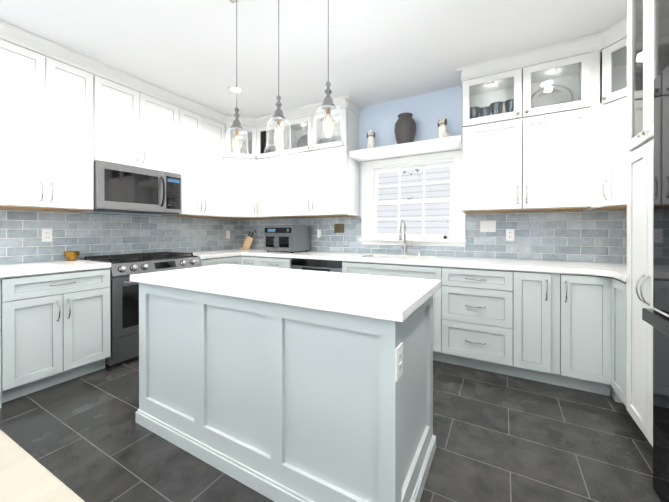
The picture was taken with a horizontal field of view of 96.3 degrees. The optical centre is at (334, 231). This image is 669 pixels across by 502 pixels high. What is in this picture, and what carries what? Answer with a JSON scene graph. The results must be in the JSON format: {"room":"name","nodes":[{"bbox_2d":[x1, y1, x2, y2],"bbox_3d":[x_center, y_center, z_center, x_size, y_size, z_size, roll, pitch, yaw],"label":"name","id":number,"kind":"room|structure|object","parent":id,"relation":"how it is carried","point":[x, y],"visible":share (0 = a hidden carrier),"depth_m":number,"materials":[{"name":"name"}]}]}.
{"room":"kitchen","nodes":[
{"label":"kitchen","id":0,"kind":"room"},
{"bbox_2d":[10,209,238,263],"bbox_3d":[-3.014,-0.175,2.020,0.120,2.710,6.460,0,0,29],"label":"wall","id":1,"kind":"structure","parent":0,"point":[15,209],"depth_m":3.17,"materials":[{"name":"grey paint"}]},
{"bbox_2d":[0,22,103,211],"bbox_3d":[-2.456,-0.861,2.530,0.348,1.336,0.698,0,0,29],"label":"upper cabinet","id":2,"kind":"object","parent":1,"relation":"attached to","point":[68,117],"depth_m":2.42,"materials":[{"name":"white paint"}]},
{"bbox_2d":[0,209,242,263],"bbox_3d":[-2.115,0.036,3.490,0.007,0.448,2.774,0,0,29],"label":"tile backsplash","id":3,"kind":"structure","parent":1,"relation":"attached to","point":[92,234],"depth_m":3.06,"materials":[{"name":"tile"}]},
{"bbox_2d":[42,229,51,241],"bbox_3d":[-2.564,0.030,2.674,0.008,0.116,0.070,0,0,29],"label":"outlet","id":4,"kind":"object","parent":3,"relation":"attached to","point":[46,235],"visible":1,"depth_m":2.67,"materials":[{"name":"white plastic"}]},
{"bbox_2d":[226,231,229,238],"bbox_3d":[-1.572,0.044,4.433,0.016,0.116,0.070,0,0,29],"label":"light switch","id":5,"kind":"object","parent":3,"relation":"attached to","point":[227,234],"visible":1,"depth_m":4.43,"materials":[{"name":"white plastic"}]},
{"bbox_2d":[104,66,179,173],"bbox_3d":[-2.115,-1.089,3.136,0.348,0.884,0.813,0,0,29],"label":"upper cabinet","id":6,"kind":"object","parent":1,"relation":"attached to","point":[142,119],"depth_m":3.04,"materials":[{"name":"white paint"}]},
{"bbox_2d":[93,160,181,214],"bbox_3d":[-2.065,-0.421,3.109,0.444,0.439,0.808,0,0,29],"label":"over-the-range microwave","id":7,"kind":"object","parent":6,"relation":"attached to","point":[120,188],"visible":0.96,"depth_m":2.96,"materials":[{"name":"silver metal"}]},
{"bbox_2d":[161,98,195,216],"bbox_3d":[-1.844,-0.864,3.619,0.348,1.336,0.416,0,0,29],"label":"upper cabinet","id":8,"kind":"object","parent":1,"relation":"attached to","point":[187,107],"depth_m":3.51,"materials":[{"name":"white paint"}]},
{"bbox_2d":[196,102,231,217],"bbox_3d":[-1.666,-0.864,3.894,0.390,1.336,0.473,0,0,29],"label":"upper cabinet","id":9,"kind":"object","parent":1,"relation":"attached to","point":[211,125],"depth_m":3.79,"materials":[{"name":"white paint"}]},
{"bbox_2d":[0,0,626,117],"bbox_3d":[-0.843,-1.577,0.797,5.100,0.100,6.460,0,0,29],"label":"ceiling","id":10,"kind":"structure","parent":0,"point":[382,51],"depth_m":2.37,"materials":[{"name":"white paint"}]},
{"bbox_2d":[227,85,244,93],"bbox_3d":[-1.062,-1.527,3.226,0.184,0.010,0.184,0,0,29],"label":"recessed light","id":11,"kind":"object","parent":10,"relation":"in","point":[232,89],"visible":0.96,"depth_m":3.22,"materials":[{"name":"white paint"}]},
{"bbox_3d":[-0.344,-1.514,1.736,0.802,0.029,0.095,0,0,29],"label":"pendant light","id":12,"kind":"object","parent":10,"relation":"attached to","visible":0},
{"bbox_2d":[223,0,249,162],"bbox_3d":[-0.630,-0.982,1.930,0.172,1.034,0.172,0,0,29],"label":"pendant light","id":13,"kind":"object","parent":12,"relation":"hanging from","point":[236,127],"visible":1,"depth_m":1.93,"materials":[{"name":"clear glass"}]},
{"bbox_2d":[264,0,293,155],"bbox_3d":[-0.327,-0.981,1.760,0.172,1.034,0.172,0,0,29],"label":"pendant light","id":14,"kind":"object","parent":12,"relation":"hanging from","point":[278,117],"visible":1,"depth_m":1.75,"materials":[{"name":"clear glass"}]},
{"bbox_2d":[312,0,343,147],"bbox_3d":[-0.033,-0.981,1.595,0.172,1.034,0.172,0,0,29],"label":"pendant light","id":15,"kind":"object","parent":12,"relation":"hanging from","point":[328,105],"visible":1,"depth_m":1.58,"materials":[{"name":"clear glass"}]},
{"bbox_2d":[0,358,660,501],"bbox_3d":[-0.843,1.233,0.804,5.100,0.100,6.460,0,0,29],"label":"floor","id":16,"kind":"structure","parent":0,"point":[499,438],"depth_m":1.66,"materials":[{"name":"tile"}]},
{"bbox_2d":[0,430,84,501],"bbox_3d":[-1.193,0.804,0.354,2.214,0.760,1.016,0,0,29],"label":"dining table","id":17,"kind":"object","parent":16,"relation":"on","point":[25,476],"depth_m":0.51,"materials":[{"name":"brown wood"}]},
{"bbox_2d":[0,267,110,407],"bbox_3d":[-2.345,0.741,2.425,0.648,0.876,0.654,0,0,29],"label":"base cabinet","id":18,"kind":"object","parent":16,"relation":"on","point":[55,328],"depth_m":2.22,"materials":[{"name":"grey paint"}]},
{"bbox_2d":[0,259,110,277],"bbox_3d":[-2.344,0.284,2.413,0.646,0.039,0.670,0,0,29],"label":"countertop","id":19,"kind":"structure","parent":18,"relation":"on","point":[29,268],"depth_m":2.32,"materials":[{"name":"white stone"}]},
{"bbox_2d":[64,251,79,260],"bbox_3d":[-2.389,0.221,2.725,0.120,0.084,0.120,0,0,29],"label":"brass bowl","id":20,"kind":"object","parent":19,"relation":"on","point":[71,255],"visible":1,"depth_m":2.70,"materials":[{"name":"brown metal"}]},
{"bbox_2d":[78,252,201,366],"bbox_3d":[-1.933,0.708,3.070,0.715,0.940,0.870,0,0,29],"label":"gas range","id":21,"kind":"object","parent":16,"relation":"on","point":[124,311],"visible":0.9,"depth_m":2.68,"materials":[{"name":"silver metal"}]},
{"bbox_2d":[200,255,240,265],"bbox_3d":[-1.610,0.738,3.734,0.648,0.876,0.598,0,0,29],"label":"base cabinet","id":22,"kind":"object","parent":16,"relation":"on","point":[236,260],"depth_m":3.57,"materials":[{"name":"grey paint"}]},
{"bbox_2d":[183,249,235,258],"bbox_3d":[-1.616,0.280,3.711,0.646,0.039,0.554,0,0,29],"label":"countertop","id":23,"kind":"structure","parent":22,"relation":"on","point":[210,253],"depth_m":3.59,"materials":[{"name":"white stone"}]},
{"bbox_2d":[241,255,260,265],"bbox_3d":[-0.890,0.738,4.022,0.366,0.876,0.648,0,0,29],"label":"base cabinet","id":24,"kind":"object","parent":16,"relation":"on","point":[245,260],"depth_m":3.74,"materials":[{"name":"grey paint"}]},
{"bbox_2d":[261,256,290,268],"bbox_3d":[-0.592,0.738,3.855,0.552,0.876,0.648,0,0,29],"label":"base cabinet","id":25,"kind":"object","parent":16,"relation":"on","point":[277,262],"depth_m":3.54,"materials":[{"name":"grey paint"}]},
{"bbox_2d":[228,248,626,275],"bbox_3d":[0.490,0.384,3.177,4.842,0.243,0.756,0,0,29],"label":"countertop","id":26,"kind":"structure","parent":25,"relation":"on","point":[574,267],"depth_m":2.74,"materials":[{"name":"white stone"}]},
{"bbox_2d":[239,230,255,248],"bbox_3d":[-1.284,0.114,4.441,0.235,0.290,0.085,0,0,-26],"label":"knife block","id":27,"kind":"object","parent":26,"relation":"on","point":[247,242],"visible":1,"depth_m":4.41,"materials":[{"name":"brown wood"}]},
{"bbox_2d":[264,226,309,252],"bbox_3d":[-0.632,0.095,3.914,0.470,0.330,0.426,0,0,29],"label":"countertop oven","id":28,"kind":"object","parent":26,"relation":"on","point":[287,238],"visible":1,"depth_m":3.77,"materials":[{"name":"grey metal"}]},
{"bbox_2d":[399,220,411,254],"bbox_3d":[0.775,0.063,3.284,0.111,0.396,0.217,0,0,29],"label":"kitchen faucet","id":29,"kind":"object","parent":26,"relation":"on","point":[405,248],"visible":1,"depth_m":3.35,"materials":[{"name":"silver metal"}]},
{"bbox_2d":[136,283,435,501],"bbox_3d":[-0.339,0.743,1.744,1.665,0.875,0.683,0,0,29],"label":"kitchen island","id":30,"kind":"object","parent":16,"relation":"on","point":[275,402],"visible":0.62,"depth_m":1.33,"materials":[{"name":"grey paint"}]},
{"bbox_2d":[130,264,440,321],"bbox_3d":[-0.339,0.285,1.743,1.709,0.039,0.727,0,0,29],"label":"island countertop","id":31,"kind":"structure","parent":30,"relation":"on","point":[396,299],"depth_m":1.46,"materials":[{"name":"stone"}]},
{"bbox_2d":[291,258,342,272],"bbox_3d":[-0.054,0.740,3.563,0.669,0.873,0.628,0,0,29],"label":"dishwasher","id":32,"kind":"object","parent":16,"relation":"on","point":[319,265],"visible":0.17,"depth_m":3.28,"materials":[{"name":"black metal"}]},
{"bbox_2d":[379,275,444,360],"bbox_3d":[0.666,0.860,3.150,0.987,0.636,0.648,0,0,29],"label":"base cabinet","id":33,"kind":"object","parent":16,"relation":"on","point":[439,296],"depth_m":2.65,"materials":[{"name":"grey paint"}]},
{"bbox_2d":[433,266,524,378],"bbox_3d":[1.331,0.741,2.776,0.658,0.876,0.648,0,0,29],"label":"base cabinet","id":34,"kind":"object","parent":16,"relation":"on","point":[483,313],"depth_m":2.47,"materials":[{"name":"grey paint"}]},
{"bbox_2d":[525,271,564,386],"bbox_3d":[1.697,0.741,2.570,0.303,0.876,0.648,0,0,29],"label":"base cabinet","id":35,"kind":"object","parent":16,"relation":"on","point":[550,328],"depth_m":2.26,"materials":[{"name":"grey paint"}]},
{"bbox_2d":[565,273,613,395],"bbox_3d":[1.935,0.741,2.437,0.355,0.876,0.648,0,0,29],"label":"base cabinet","id":36,"kind":"object","parent":16,"relation":"on","point":[587,296],"depth_m":2.15,"materials":[{"name":"grey paint"}]},
{"bbox_2d":[610,277,626,405],"bbox_3d":[2.282,0.742,2.070,0.648,0.875,0.947,0,0,29],"label":"base cabinet","id":37,"kind":"object","parent":16,"relation":"on","point":[618,336],"visible":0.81,"depth_m":1.96,"materials":[{"name":"grey paint"}]},
{"bbox_2d":[608,268,626,281],"bbox_3d":[2.102,0.285,1.787,0.672,0.039,0.270,0,0,29],"label":"countertop","id":38,"kind":"structure","parent":37,"relation":"on","point":[617,270],"depth_m":2.00,"materials":[{"name":"white stone"}]},
{"bbox_2d":[626,0,668,446],"bbox_3d":[1.885,-0.173,1.404,0.690,2.708,0.598,0,0,29],"label":"pantry cabinet","id":39,"kind":"object","parent":16,"relation":"on","point":[647,42],"visible":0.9,"depth_m":1.64,"materials":[{"name":"white paint"}]},
{"bbox_2d":[642,65,668,501],"bbox_3d":[1.472,0.260,0.747,0.761,1.845,0.910,0,0,29],"label":"refrigerator","id":40,"kind":"object","parent":16,"relation":"on","point":[657,321],"visible":1,"depth_m":1.24,"materials":[{"name":"black metal"}]},
{"bbox_2d":[242,86,626,262],"bbox_3d":[0.722,-0.179,3.558,4.830,2.710,0.120,0,0,29],"label":"wall","id":41,"kind":"structure","parent":0,"point":[428,111],"depth_m":3.37,"materials":[{"name":"blue paint"}]},
{"bbox_2d":[228,150,255,218],"bbox_3d":[-1.292,-0.624,4.255,0.685,0.853,0.626,0,0,29],"label":"upper cabinet","id":42,"kind":"object","parent":41,"relation":"attached to","point":[241,176],"depth_m":4.04,"materials":[{"name":"white paint"}]},
{"bbox_2d":[228,122,259,149],"bbox_3d":[-1.253,-1.230,4.040,0.292,0.369,0.292,0,0,29],"label":"upper cabinet","id":43,"kind":"object","parent":41,"relation":"attached to","point":[253,132],"depth_m":4.08,"materials":[{"name":"white paint"}]},
{"bbox_2d":[256,150,283,217],"bbox_3d":[-0.807,-0.623,4.121,0.514,0.853,0.391,0,0,29],"label":"upper cabinet","id":44,"kind":"object","parent":41,"relation":"attached to","point":[269,168],"depth_m":3.98,"materials":[{"name":"white paint"}]},
{"bbox_2d":[284,138,358,217],"bbox_3d":[-0.227,-0.623,3.820,1.032,0.853,0.348,0,0,29],"label":"upper cabinet","id":45,"kind":"object","parent":41,"relation":"attached to","point":[324,181],"depth_m":3.61,"materials":[{"name":"white paint"}]},
{"bbox_2d":[297,132,307,146],"bbox_3d":[-0.360,-1.174,4.002,0.330,0.326,0.060,0,0,29],"label":"platter","id":46,"kind":"object","parent":45,"relation":"in","point":[302,143],"depth_m":4.05,"materials":[{"name":"grey ceramic"}]},
{"bbox_2d":[350,135,461,161],"bbox_3d":[0.766,-0.893,3.290,1.195,0.070,0.298,0,0,29],"label":"shelf","id":47,"kind":"object","parent":41,"relation":"attached to","point":[444,144],"visible":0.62,"depth_m":3.19,"materials":[{"name":"white paint"}]},
{"bbox_2d":[366,130,376,148],"bbox_3d":[0.424,-1.053,3.494,0.146,0.247,0.133,0,0,29],"label":"dog figurine","id":48,"kind":"object","parent":47,"relation":"on","point":[370,139],"visible":0.81,"depth_m":3.46,"materials":[{"name":"white ceramic"}]},
{"bbox_2d":[394,112,415,143],"bbox_3d":[0.776,-1.102,3.285,0.235,0.346,0.235,0,0,29],"label":"urn vase","id":49,"kind":"object","parent":47,"relation":"on","point":[405,128],"visible":0.81,"depth_m":3.20,"materials":[{"name":"grey ceramic"}]},
{"bbox_2d":[438,118,449,137],"bbox_3d":[1.121,-1.052,3.103,0.146,0.247,0.133,0,0,29],"label":"dog figurine","id":50,"kind":"object","parent":47,"relation":"on","point":[442,128],"visible":0.81,"depth_m":3.06,"materials":[{"name":"white ceramic"}]},
{"bbox_2d":[360,150,466,246],"bbox_3d":[0.871,-0.349,3.444,1.204,1.011,0.168,0,0,29],"label":"window","id":51,"kind":"structure","parent":41,"relation":"in","point":[459,240],"depth_m":3.41,"materials":[{"name":"white paint"}]},
{"bbox_2d":[243,210,626,262],"bbox_3d":[0.681,0.036,3.508,4.851,0.448,0.007,0,0,29],"label":"tile backsplash","id":52,"kind":"structure","parent":41,"relation":"attached to","point":[595,236],"depth_m":2.89,"materials":[{"name":"tile"}]},
{"bbox_2d":[317,229,321,237],"bbox_3d":[-0.195,0.025,3.967,0.056,0.110,0.050,0,0,29],"label":"electrical outlet","id":53,"kind":"object","parent":52,"relation":"attached to","point":[319,233],"visible":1,"depth_m":3.95,"materials":[{"name":"white plastic"}]},
{"bbox_2d":[334,224,343,232],"bbox_3d":[0.058,-0.042,3.844,0.140,0.116,0.016,0,0,29],"label":"light switch","id":54,"kind":"object","parent":52,"relation":"attached to","point":[338,228],"visible":1,"depth_m":3.85,"materials":[{"name":"brown"}]},
{"bbox_2d":[480,220,495,231],"bbox_3d":[1.541,-0.054,3.011,0.140,0.116,0.016,0,0,29],"label":"light switch","id":55,"kind":"object","parent":52,"relation":"attached to","point":[488,226],"visible":1,"depth_m":3.01,"materials":[{"name":"white plastic"}]},
{"bbox_2d":[506,229,513,240],"bbox_3d":[1.712,0.032,2.920,0.070,0.116,0.008,0,0,29],"label":"outlet","id":56,"kind":"object","parent":52,"relation":"attached to","point":[509,234],"visible":1,"depth_m":2.92,"materials":[{"name":"white plastic"}]},
{"bbox_2d":[462,94,595,213],"bbox_3d":[1.696,-0.620,2.740,0.942,0.853,0.348,0,0,29],"label":"upper cabinet","id":57,"kind":"object","parent":41,"relation":"attached to","point":[538,159],"depth_m":2.55,"materials":[{"name":"white paint"}]},
{"bbox_2d":[470,106,479,118],"bbox_3d":[1.323,-1.087,2.849,0.112,0.162,0.114,0,0,29],"label":"cup","id":58,"kind":"object","parent":57,"relation":"in","point":[476,112],"depth_m":2.81,"materials":[{"name":"grey"}]},
{"bbox_2d":[479,106,489,116],"bbox_3d":[1.415,-1.081,2.817,0.105,0.151,0.106,0,0,29],"label":"cup","id":59,"kind":"object","parent":57,"relation":"in","point":[482,111],"depth_m":2.78,"materials":[{"name":"grey"}]},
{"bbox_2d":[489,101,503,114],"bbox_3d":[1.489,-1.089,2.756,0.116,0.167,0.118,0,0,29],"label":"cup","id":60,"kind":"object","parent":57,"relation":"in","point":[496,108],"depth_m":2.72,"materials":[{"name":"grey"}]},
{"bbox_2d":[504,99,513,112],"bbox_3d":[1.600,-1.092,2.708,0.120,0.173,0.122,0,0,29],"label":"cup","id":61,"kind":"object","parent":57,"relation":"in","point":[509,106],"depth_m":2.67,"materials":[{"name":"grey"}]},
{"bbox_2d":[531,84,572,107],"bbox_3d":[1.948,-1.171,2.706,0.330,0.326,0.060,0,0,29],"label":"tray","id":62,"kind":"object","parent":57,"relation":"in","point":[559,94],"depth_m":2.71,"materials":[{"name":"white ceramic"}]},
{"bbox_2d":[596,74,630,209],"bbox_3d":[2.367,-0.619,2.201,0.627,0.853,0.626,0,0,29],"label":"upper cabinet","id":63,"kind":"object","parent":41,"relation":"attached to","point":[612,153],"depth_m":2.27,"materials":[{"name":"white paint"}]},
{"bbox_2d":[600,22,626,93],"bbox_3d":[2.139,-1.226,2.136,0.292,0.369,0.292,0,0,29],"label":"upper cabinet","id":64,"kind":"object","parent":41,"relation":"attached to","point":[613,55],"depth_m":2.28,"materials":[{"name":"white paint"}]},
{"label":"outside","id":65,"kind":"structure","parent":0,"visible":0},
{"bbox_2d":[376,165,449,233],"bbox_3d":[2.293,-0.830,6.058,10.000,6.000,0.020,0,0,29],"label":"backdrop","id":66,"kind":"structure","parent":65,"point":[408,192],"depth_m":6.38,"materials":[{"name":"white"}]}
]}

